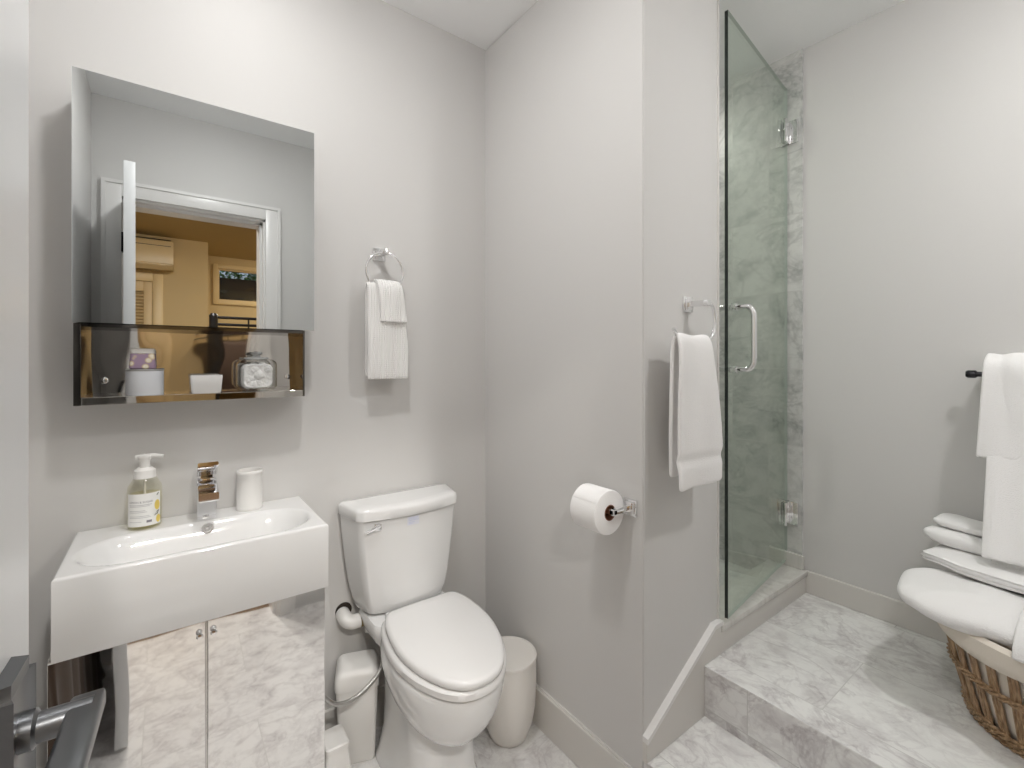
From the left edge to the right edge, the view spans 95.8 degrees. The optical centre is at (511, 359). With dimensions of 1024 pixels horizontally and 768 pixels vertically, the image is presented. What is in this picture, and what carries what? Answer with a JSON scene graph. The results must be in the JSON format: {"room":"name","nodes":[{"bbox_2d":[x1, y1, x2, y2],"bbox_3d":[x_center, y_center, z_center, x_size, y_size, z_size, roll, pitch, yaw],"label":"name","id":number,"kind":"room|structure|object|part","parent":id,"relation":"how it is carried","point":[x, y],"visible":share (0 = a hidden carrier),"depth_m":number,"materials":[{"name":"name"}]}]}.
{"room":"bathroom","nodes":[
{"label":"bathroom","id":0,"kind":"room"},
{"bbox_2d":[29,0,485,767],"bbox_3d":[-0.662,0.005,1.453,1.420,2.430,0.100,0,0,-37],"label":"wall","id":1,"kind":"structure","parent":0,"point":[392,101],"depth_m":1.45,"materials":[{"name":"grey paint"}]},
{"bbox_2d":[72,66,313,405],"bbox_3d":[-0.801,-0.273,1.216,0.506,0.751,0.112,0,0,-37],"label":"upper cabinet","id":2,"kind":"object","parent":1,"relation":"attached to","point":[193,220],"visible":0.99,"depth_m":1.15,"materials":[{"name":"white"}]},
{"bbox_3d":[-1.001,0.010,1.074,0.013,0.186,0.099,0,0,-37],"label":"panel","id":3,"kind":"part","parent":2,"relation":"part of","materials":[{"name":"grey metal"}]},
{"bbox_2d":[125,369,163,394],"bbox_3d":[-0.909,0.054,1.146,0.076,0.062,0.076,0,0,-37],"label":"round box","id":4,"kind":"object","parent":2,"relation":"on","point":[137,381],"visible":0.98,"depth_m":1.12,"materials":[{"name":"white"}]},
{"bbox_2d":[129,348,155,368],"bbox_3d":[-0.912,-0.003,1.144,0.052,0.050,0.052,0,0,-37],"label":"candle jar","id":5,"kind":"object","parent":4,"relation":"on","point":[140,358],"visible":0.98,"depth_m":1.12,"materials":[{"name":"purple glass"}]},
{"bbox_3d":[-0.912,-0.022,1.144,0.048,0.012,0.048,0,0,-37],"label":"lid","id":6,"kind":"part","parent":5,"relation":"part of","materials":[{"name":"white plastic"}]},
{"bbox_3d":[-0.909,0.025,1.146,0.076,0.004,0.076,0,0,-37],"label":"lid","id":7,"kind":"part","parent":4,"relation":"part of","materials":[{"name":"grey"}]},
{"bbox_2d":[87,329,294,394],"bbox_3d":[-0.838,0.002,1.254,0.466,0.170,0.005,0,0,-37],"label":"shelf","id":8,"kind":"object","parent":2,"relation":"attached to","point":[181,354],"depth_m":1.23,"materials":[{"name":"silver metal"}]},
{"bbox_2d":[81,323,302,334],"bbox_3d":[-0.811,-0.079,1.218,0.464,0.008,0.097,0,0,-37],"label":"shelf","id":9,"kind":"object","parent":2,"relation":"attached to","point":[86,328],"depth_m":1.18,"materials":[{"name":"grey metal"}]},
{"bbox_2d":[189,374,222,392],"bbox_3d":[-0.805,0.062,1.218,0.071,0.046,0.062,0,0,-37],"label":"dish","id":10,"kind":"object","parent":2,"relation":"on","point":[209,383],"visible":1,"depth_m":1.20,"materials":[{"name":"white ceramic"}]},
{"bbox_2d":[236,351,276,390],"bbox_3d":[-0.710,0.030,1.286,0.092,0.108,0.081,0,0,-37],"label":"jar","id":11,"kind":"object","parent":2,"relation":"on","point":[255,355],"visible":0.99,"depth_m":1.27,"materials":[{"name":"clear glass"}]},
{"bbox_2d":[240,362,272,388],"bbox_3d":[-0.710,0.043,1.285,0.076,0.077,0.070,0,0,-37],"label":"cotton wool","id":12,"kind":"object","parent":11,"relation":"in","point":[253,375],"visible":1,"depth_m":1.26,"materials":[{"name":"white fabric"}]},
{"bbox_3d":[-0.710,-0.013,1.287,0.060,0.023,0.060,0,0,-37],"label":"lid","id":13,"kind":"part","parent":11,"relation":"part of","materials":[{"name":"clear glass"}]},
{"bbox_3d":[-0.622,0.010,1.357,0.005,0.186,0.099,0,0,-37],"label":"panel","id":14,"kind":"part","parent":2,"relation":"part of","materials":[{"name":"brown wood"}]},
{"bbox_2d":[335,602,367,632],"bbox_3d":[-0.493,0.818,1.465,0.105,0.099,0.084,0,0,-37],"label":"pipe","id":15,"kind":"object","parent":1,"relation":"attached to","point":[345,618],"visible":0.66,"depth_m":1.45,"materials":[{"name":"grey"}]},
{"bbox_2d":[325,684,384,729],"bbox_3d":[-0.614,1.157,1.419,1.258,0.126,0.012,0,0,-37],"label":"baseboard","id":16,"kind":"structure","parent":1,"relation":"attached to","point":[331,713],"depth_m":1.54,"materials":[{"name":"grey paint"}]},
{"bbox_2d":[365,248,403,283],"bbox_3d":[-0.426,-0.297,1.523,0.132,0.152,0.070,0,0,-37],"label":"towel ring","id":17,"kind":"object","parent":1,"relation":"attached to","point":[378,254],"visible":0.84,"depth_m":1.52,"materials":[{"name":"silver metal"}]},
{"bbox_3d":[-0.443,-0.352,1.547,0.042,0.042,0.011,0,0,-37],"label":"wall plate","id":18,"kind":"part","parent":17,"relation":"part of","materials":[{"name":"silver metal"}]},
{"bbox_3d":[-0.423,-0.351,1.519,0.020,0.018,0.060,0,0,-37],"label":"post","id":19,"kind":"part","parent":17,"relation":"part of","materials":[{"name":"silver metal"}]},
{"bbox_2d":[365,282,407,378],"bbox_3d":[-0.409,-0.095,1.508,0.135,0.313,0.054,0,0,-37],"label":"hand towel","id":20,"kind":"object","parent":17,"relation":"hanging from","point":[386,343],"visible":0.9,"depth_m":1.48,"materials":[{"name":"white fabric"}]},
{"bbox_2d":[373,279,406,322],"bbox_3d":[-0.402,-0.190,1.513,0.100,0.140,0.078,0,0,-37],"label":"washcloth","id":21,"kind":"object","parent":20,"relation":"on","point":[391,295],"visible":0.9,"depth_m":1.48,"materials":[{"name":"white fabric"}]},
{"bbox_2d":[351,722,577,767],"bbox_3d":[-0.188,1.245,0.777,1.370,0.050,1.750,0,0,-37],"label":"floor","id":22,"kind":"structure","parent":0,"point":[537,750],"depth_m":1.43,"materials":[{"name":"stone"}]},
{"bbox_2d":[47,588,324,767],"bbox_3d":[-0.751,0.894,1.123,0.499,0.651,0.294,0,0,-37],"label":"vanity cabinet","id":23,"kind":"object","parent":22,"relation":"on","point":[246,688],"visible":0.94,"depth_m":1.03,"materials":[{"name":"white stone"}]},
{"bbox_3d":[-0.775,0.874,0.946,0.248,0.603,0.011,0,0,-37],"label":"door","id":24,"kind":"part","parent":23,"relation":"part of","materials":[{"name":"white mirror"}]},
{"bbox_2d":[51,496,327,663],"bbox_3d":[-0.750,0.489,1.132,0.497,0.158,0.305,0,0,-37],"label":"basin","id":25,"kind":"object","parent":23,"relation":"in","point":[113,586],"visible":0.95,"depth_m":1.02,"materials":[{"name":"white ceramic"}]},
{"bbox_2d":[127,453,163,527],"bbox_3d":[-0.904,0.320,1.142,0.072,0.179,0.070,0,0,-37],"label":"soap bottle","id":26,"kind":"object","parent":25,"relation":"on","point":[143,509],"visible":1,"depth_m":1.12,"materials":[{"name":"plastic"}]},
{"bbox_2d":[130,503,151,522],"bbox_3d":[-0.893,0.369,1.112,0.044,0.042,0.008,0,0,-22],"label":"print","id":27,"kind":"object","parent":26,"relation":"attached to","point":[139,512],"depth_m":1.11,"materials":[{"name":"grey paper"}]},
{"bbox_2d":[155,499,159,521],"bbox_3d":[-0.871,0.370,1.137,0.011,0.056,0.011,0,0,-37],"label":"print","id":28,"kind":"object","parent":26,"relation":"attached to","point":[157,501],"depth_m":1.14,"materials":[{"name":"yellow paper"}]},
{"bbox_2d":[196,461,218,520],"bbox_3d":[-0.776,0.333,1.179,0.044,0.155,0.118,0,0,-37],"label":"faucet","id":29,"kind":"object","parent":25,"relation":"on","point":[207,491],"visible":1,"depth_m":1.18,"materials":[{"name":"silver metal"}]},
{"bbox_3d":[-0.783,0.280,1.189,0.044,0.050,0.090,0,0,-37],"label":"lever","id":30,"kind":"part","parent":29,"relation":"part of","materials":[{"name":"silver metal"}]},
{"bbox_3d":[-0.765,0.328,1.164,0.042,0.040,0.080,0,0,-37],"label":"spout","id":31,"kind":"part","parent":29,"relation":"part of","materials":[{"name":"silver metal"}]},
{"bbox_2d":[236,467,262,511],"bbox_3d":[-0.727,0.357,1.282,0.065,0.106,0.065,0,0,-37],"label":"tumbler","id":32,"kind":"object","parent":25,"relation":"on","point":[248,480],"visible":1,"depth_m":1.26,"materials":[{"name":"white ceramic"}]},
{"bbox_3d":[-0.677,0.598,1.003,0.013,0.013,0.014,0,0,-37],"label":"knob","id":33,"kind":"part","parent":23,"relation":"part of","materials":[{"name":"silver metal"}]},
{"bbox_3d":[-0.656,0.598,1.019,0.013,0.013,0.014,0,0,-37],"label":"knob","id":34,"kind":"part","parent":23,"relation":"part of","materials":[{"name":"silver metal"}]},
{"bbox_3d":[-0.574,0.874,1.097,0.247,0.603,0.011,0,0,-37],"label":"door","id":35,"kind":"part","parent":23,"relation":"part of","materials":[{"name":"white mirror"}]},
{"bbox_2d":[325,661,382,706],"bbox_3d":[-0.448,0.918,1.319,0.038,0.093,0.240,0,0,34],"label":"hose","id":36,"kind":"object","parent":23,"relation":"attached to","point":[328,700],"visible":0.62,"depth_m":1.31,"materials":[{"name":"silver metal"}]},
{"bbox_2d":[325,724,350,767],"bbox_3d":[-0.488,1.127,1.271,0.094,0.186,0.102,0,0,-37],"label":"plastic tub","id":37,"kind":"object","parent":22,"relation":"on","point":[337,755],"visible":0.77,"depth_m":1.25,"materials":[{"name":"white plastic"}]},
{"bbox_3d":[-0.488,1.042,1.271,0.062,0.015,0.080,0,0,-37],"label":"tub lid","id":38,"kind":"part","parent":37,"relation":"part of","materials":[{"name":"white plastic"}]},
{"bbox_2d":[334,649,378,763],"bbox_3d":[-0.473,1.068,1.417,0.126,0.302,0.123,0,0,-17],"label":"bin","id":39,"kind":"object","parent":22,"relation":"on","point":[354,670],"visible":0.89,"depth_m":1.38,"materials":[{"name":"white plastic"}]},
{"bbox_3d":[-0.473,0.944,1.417,0.126,0.054,0.122,0,0,-17],"label":"lid","id":40,"kind":"part","parent":39,"relation":"part of","materials":[{"name":"white plastic"}]},
{"bbox_2d":[338,484,506,767],"bbox_3d":[-0.225,0.833,1.346,0.385,0.775,0.579,0,0,-37],"label":"toilet","id":41,"kind":"object","parent":22,"relation":"on","point":[444,659],"visible":1,"depth_m":1.34,"materials":[{"name":"white ceramic"}]},
{"bbox_3d":[-0.416,0.506,1.387,0.053,0.026,0.029,0,0,-37],"label":"flush lever","id":42,"kind":"part","parent":41,"relation":"part of","materials":[{"name":"silver metal"}]},
{"bbox_3d":[-0.351,0.633,1.514,0.376,0.297,0.149,0,0,-37],"label":"tank","id":43,"kind":"part","parent":41,"relation":"part of","materials":[{"name":"white ceramic"}]},
{"bbox_3d":[-0.349,0.465,1.512,0.385,0.040,0.164,0,0,-37],"label":"tank lid","id":44,"kind":"part","parent":41,"relation":"part of","materials":[{"name":"white ceramic"}]},
{"bbox_3d":[-0.219,1.004,1.352,0.317,0.432,0.558,0,0,-37],"label":"bowl","id":45,"kind":"part","parent":41,"relation":"part of","materials":[{"name":"white ceramic"}]},
{"bbox_3d":[-0.177,0.795,1.295,0.317,0.024,0.436,0,0,-37],"label":"seat","id":46,"kind":"part","parent":41,"relation":"part of","materials":[{"name":"white plastic"}]},
{"bbox_3d":[-0.173,0.768,1.290,0.294,0.025,0.426,0,0,-37],"label":"seat lid","id":47,"kind":"part","parent":41,"relation":"part of","materials":[{"name":"white plastic"}]},
{"bbox_2d":[487,636,536,747],"bbox_3d":[-0.012,1.087,1.511,0.185,0.266,0.185,0,0,-37],"label":"bin","id":48,"kind":"object","parent":22,"relation":"on","point":[509,726],"visible":0.77,"depth_m":1.44,"materials":[{"name":"white plastic"}]},
{"bbox_3d":[-0.012,0.960,1.511,0.185,0.010,0.185,0,0,-37],"label":"lid","id":49,"kind":"part","parent":48,"relation":"part of","materials":[{"name":"white plastic"}]},
{"bbox_2d":[485,0,716,767],"bbox_3d":[0.129,0.005,1.791,0.376,2.430,1.187,0,0,-37],"label":"wall","id":50,"kind":"structure","parent":0,"point":[601,115],"depth_m":1.37,"materials":[{"name":"grey paint"}]},
{"bbox_2d":[536,683,632,767],"bbox_3d":[0.116,1.091,1.511,0.004,0.005,0.715,0,0,-37],"label":"trim","id":51,"kind":"structure","parent":50,"relation":"attached to","point":[537,685],"depth_m":1.37,"materials":[{"name":"white paint"}]},
{"bbox_2d":[606,497,637,516],"bbox_3d":[0.260,0.394,1.256,0.079,0.044,0.137,0,0,-37],"label":"paper holder","id":52,"kind":"object","parent":50,"relation":"attached to","point":[630,507],"visible":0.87,"depth_m":1.22,"materials":[{"name":"silver metal"}]},
{"bbox_2d":[570,483,623,534],"bbox_3d":[0.229,0.399,1.245,0.116,0.117,0.092,0,0,-37],"label":"toilet roll","id":53,"kind":"object","parent":52,"relation":"on","point":[589,503],"visible":0.98,"depth_m":1.21,"materials":[{"name":"white paper"}]},
{"bbox_3d":[0.252,0.394,1.258,0.069,0.016,0.123,0,0,-37],"label":"arm","id":54,"kind":"part","parent":52,"relation":"part of","materials":[{"name":"silver metal"}]},
{"bbox_3d":[0.315,0.394,1.239,0.011,0.044,0.044,0,0,-37],"label":"wall plate","id":55,"kind":"part","parent":52,"relation":"part of","materials":[{"name":"silver metal"}]},
{"bbox_2d":[643,619,723,763],"bbox_3d":[0.490,0.926,1.311,0.364,0.238,0.013,0,0,-37],"label":"baseboard","id":56,"kind":"structure","parent":50,"relation":"attached to","point":[688,708],"depth_m":1.31,"materials":[{"name":"grey paint"}]},
{"bbox_2d":[672,297,716,339],"bbox_3d":[0.474,-0.113,1.265,0.205,0.134,0.068,0,0,-37],"label":"towel ring","id":57,"kind":"object","parent":50,"relation":"attached to","point":[688,303],"visible":0.67,"depth_m":1.29,"materials":[{"name":"silver metal"}]},
{"bbox_3d":[0.505,-0.158,1.324,0.044,0.044,0.011,0,0,-37],"label":"wall plate","id":58,"kind":"part","parent":57,"relation":"part of","materials":[{"name":"silver metal"}]},
{"bbox_2d":[669,333,722,491],"bbox_3d":[0.488,0.130,1.240,0.201,0.402,0.061,0,0,-37],"label":"bath towel","id":59,"kind":"object","parent":57,"relation":"hanging from","point":[695,424],"visible":1,"depth_m":1.21,"materials":[{"name":"white fabric"}]},
{"bbox_3d":[0.525,-0.158,1.297,0.020,0.016,0.058,0,0,-37],"label":"post","id":60,"kind":"part","parent":57,"relation":"part of","materials":[{"name":"silver metal"}]},
{"bbox_2d":[717,0,718,618],"bbox_3d":[0.634,-0.200,1.426,0.008,2.021,0.006,0,0,-37],"label":"trim","id":61,"kind":"structure","parent":50,"relation":"attached to","point":[717,0],"depth_m":1.42,"materials":[{"name":"grey paint"}]},
{"bbox_2d":[382,0,903,88],"bbox_3d":[0.299,-1.235,1.036,2.460,0.050,2.700,0,0,-37],"label":"ceiling","id":62,"kind":"structure","parent":0,"point":[778,29],"depth_m":1.65,"materials":[{"name":"white paint"}]},
{"bbox_2d":[719,559,748,585],"bbox_3d":[0.429,1.054,2.014,0.880,0.332,0.990,0,0,-37],"label":"floor","id":63,"kind":"structure","parent":0,"point":[734,571],"depth_m":1.94,"materials":[{"name":"stone"}]},
{"bbox_2d":[705,593,1023,767],"bbox_3d":[1.256,1.059,1.040,0.723,0.322,1.362,0,0,-37],"label":"floor","id":64,"kind":"structure","parent":0,"point":[820,683],"depth_m":1.26,"materials":[{"name":"stone"}]},
{"bbox_2d":[719,559,807,652],"bbox_3d":[0.847,0.860,1.652,0.626,0.097,0.140,0,0,-37],"label":"curb","id":65,"kind":"object","parent":64,"relation":"on","point":[787,583],"visible":0.73,"depth_m":1.62,"materials":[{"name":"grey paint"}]},
{"bbox_2d":[937,622,1023,758],"bbox_3d":[1.334,0.772,1.092,0.502,0.254,0.502,0,0,-37],"label":"wicker basket","id":66,"kind":"object","parent":64,"relation":"on","point":[992,681],"visible":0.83,"depth_m":1.07,"materials":[{"name":"brown wicker"}]},
{"bbox_2d":[897,568,1023,647],"bbox_3d":[1.243,0.635,1.120,0.315,0.105,0.481,0,0,-37],"label":"folded towel","id":67,"kind":"object","parent":66,"relation":"on","point":[964,604],"visible":0.97,"depth_m":1.14,"materials":[{"name":"white fabric"}]},
{"bbox_2d":[920,544,1023,593],"bbox_3d":[1.317,0.569,1.236,0.174,0.048,0.320,0,0,-27],"label":"folded towel","id":68,"kind":"object","parent":67,"relation":"on","point":[972,565],"visible":0.75,"depth_m":1.24,"materials":[{"name":"white fabric"}]},
{"bbox_2d":[923,525,981,555],"bbox_3d":[1.374,0.530,1.291,0.139,0.058,0.331,0,0,-31],"label":"folded towel","id":69,"kind":"object","parent":68,"relation":"on","point":[952,538],"visible":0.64,"depth_m":1.33,"materials":[{"name":"white fabric"}]},
{"bbox_2d":[933,513,982,536],"bbox_3d":[1.391,0.494,1.310,0.112,0.037,0.291,0,0,-31],"label":"folded towel","id":70,"kind":"object","parent":69,"relation":"on","point":[951,521],"visible":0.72,"depth_m":1.36,"materials":[{"name":"white fabric"}]},
{"bbox_2d":[991,559,1023,571],"bbox_3d":[1.397,0.327,1.250,0.175,0.616,0.129,0,0,-37],"label":"bath towel","id":71,"kind":"object","parent":68,"relation":"on","point":[1016,567],"visible":0.02,"depth_m":1.23,"materials":[{"name":"white fabric"}]},
{"bbox_2d":[1011,608,1023,662],"bbox_3d":[1.294,0.606,0.991,0.339,0.091,0.275,0,0,-37],"label":"bath towel","id":72,"kind":"object","parent":67,"relation":"on","point":[1018,641],"visible":1,"depth_m":1.01,"materials":[{"name":"white fabric"}]},
{"bbox_2d":[719,0,1023,601],"bbox_3d":[1.240,0.005,1.740,0.109,2.430,2.700,0,0,-37],"label":"wall","id":73,"kind":"structure","parent":0,"point":[913,111],"depth_m":1.63,"materials":[{"name":"grey paint"}]},
{"bbox_2d":[719,10,798,618],"bbox_3d":[0.891,-0.140,1.619,0.614,1.864,0.137,0,0,-39],"label":"shower door","id":74,"kind":"structure","parent":73,"relation":"attached to","point":[788,131],"depth_m":1.42,"materials":[{"name":"clear glass"}]},
{"bbox_3d":[0.673,-0.069,1.487,0.018,0.215,0.064,0,0,-44],"label":"handle","id":75,"kind":"part","parent":74,"relation":"part of","materials":[{"name":"silver metal"}]},
{"bbox_3d":[0.725,-0.069,1.434,0.018,0.215,0.064,0,0,-44],"label":"handle","id":76,"kind":"part","parent":74,"relation":"part of","materials":[{"name":"silver metal"}]},
{"bbox_2d":[769,546,803,569],"bbox_3d":[1.089,0.784,1.840,0.014,0.053,0.128,0,0,-37],"label":"trim","id":77,"kind":"structure","parent":73,"relation":"attached to","point":[792,559],"depth_m":1.83,"materials":[{"name":"stone"}]},
{"bbox_2d":[804,569,947,642],"bbox_3d":[1.540,0.856,1.253,0.012,0.085,1.362,0,0,-37],"label":"baseboard","id":78,"kind":"structure","parent":73,"relation":"attached to","point":[888,609],"depth_m":1.62,"materials":[{"name":"grey paint"}]},
{"bbox_2d":[965,370,981,377],"bbox_3d":[1.597,0.042,1.123,0.076,0.044,0.711,0,0,-37],"label":"towel bar","id":79,"kind":"object","parent":73,"relation":"attached to","point":[969,373],"visible":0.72,"depth_m":1.37,"materials":[{"name":"grey metal"}]},
{"bbox_2d":[981,456,1023,566],"bbox_3d":[1.379,0.264,1.262,0.224,0.533,0.113,0,0,-37],"label":"bath towel","id":80,"kind":"object","parent":79,"relation":"hanging from","point":[1003,513],"visible":0.65,"depth_m":1.24,"materials":[{"name":"white fabric"}]},
{"bbox_2d":[976,353,1023,459],"bbox_3d":[1.405,0.127,1.309,0.160,0.295,0.113,0,0,-37],"label":"hand towel","id":81,"kind":"object","parent":80,"relation":"on","point":[1001,408],"visible":1,"depth_m":1.28,"materials":[{"name":"white fabric"}]},
{"bbox_3d":[1.405,1.245,-1.378,4.000,0.050,3.610,0,0,-37],"label":"floor","id":82,"kind":"structure","parent":0,"visible":0},
{"bbox_2d":[644,716,782,767],"bbox_3d":[0.863,1.133,0.747,0.277,0.175,1.362,0,0,-37],"label":"stair step","id":83,"kind":"structure","parent":82,"relation":"on","point":[706,744],"depth_m":1.23,"materials":[{"name":"stone"}]},
{"bbox_3d":[0.300,0.005,0.125,1.370,2.430,0.120,0,0,-37],"label":"wall","id":84,"kind":"structure","parent":0,"visible":0},
{"bbox_3d":[0.162,0.195,0.009,0.740,2.050,0.188,0,0,-37],"label":"doorframe","id":85,"kind":"object","parent":84,"relation":"attached to","visible":0},
{"bbox_2d":[0,0,105,767],"bbox_3d":[-0.238,0.232,0.153,0.095,1.953,0.570,0,0,-33],"label":"door","id":86,"kind":"structure","parent":85,"relation":"attached to","point":[74,724],"depth_m":0.35,"materials":[{"name":"white paint"}]},
{"bbox_3d":[-0.359,0.322,0.333,0.013,0.196,0.052,0,0,-34],"label":"handle plate","id":87,"kind":"part","parent":86,"relation":"part of","materials":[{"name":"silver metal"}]},
{"bbox_3d":[-0.304,0.270,0.303,0.047,0.027,0.140,0,0,-37],"label":"lever","id":88,"kind":"part","parent":86,"relation":"part of","materials":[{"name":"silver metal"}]}
]}

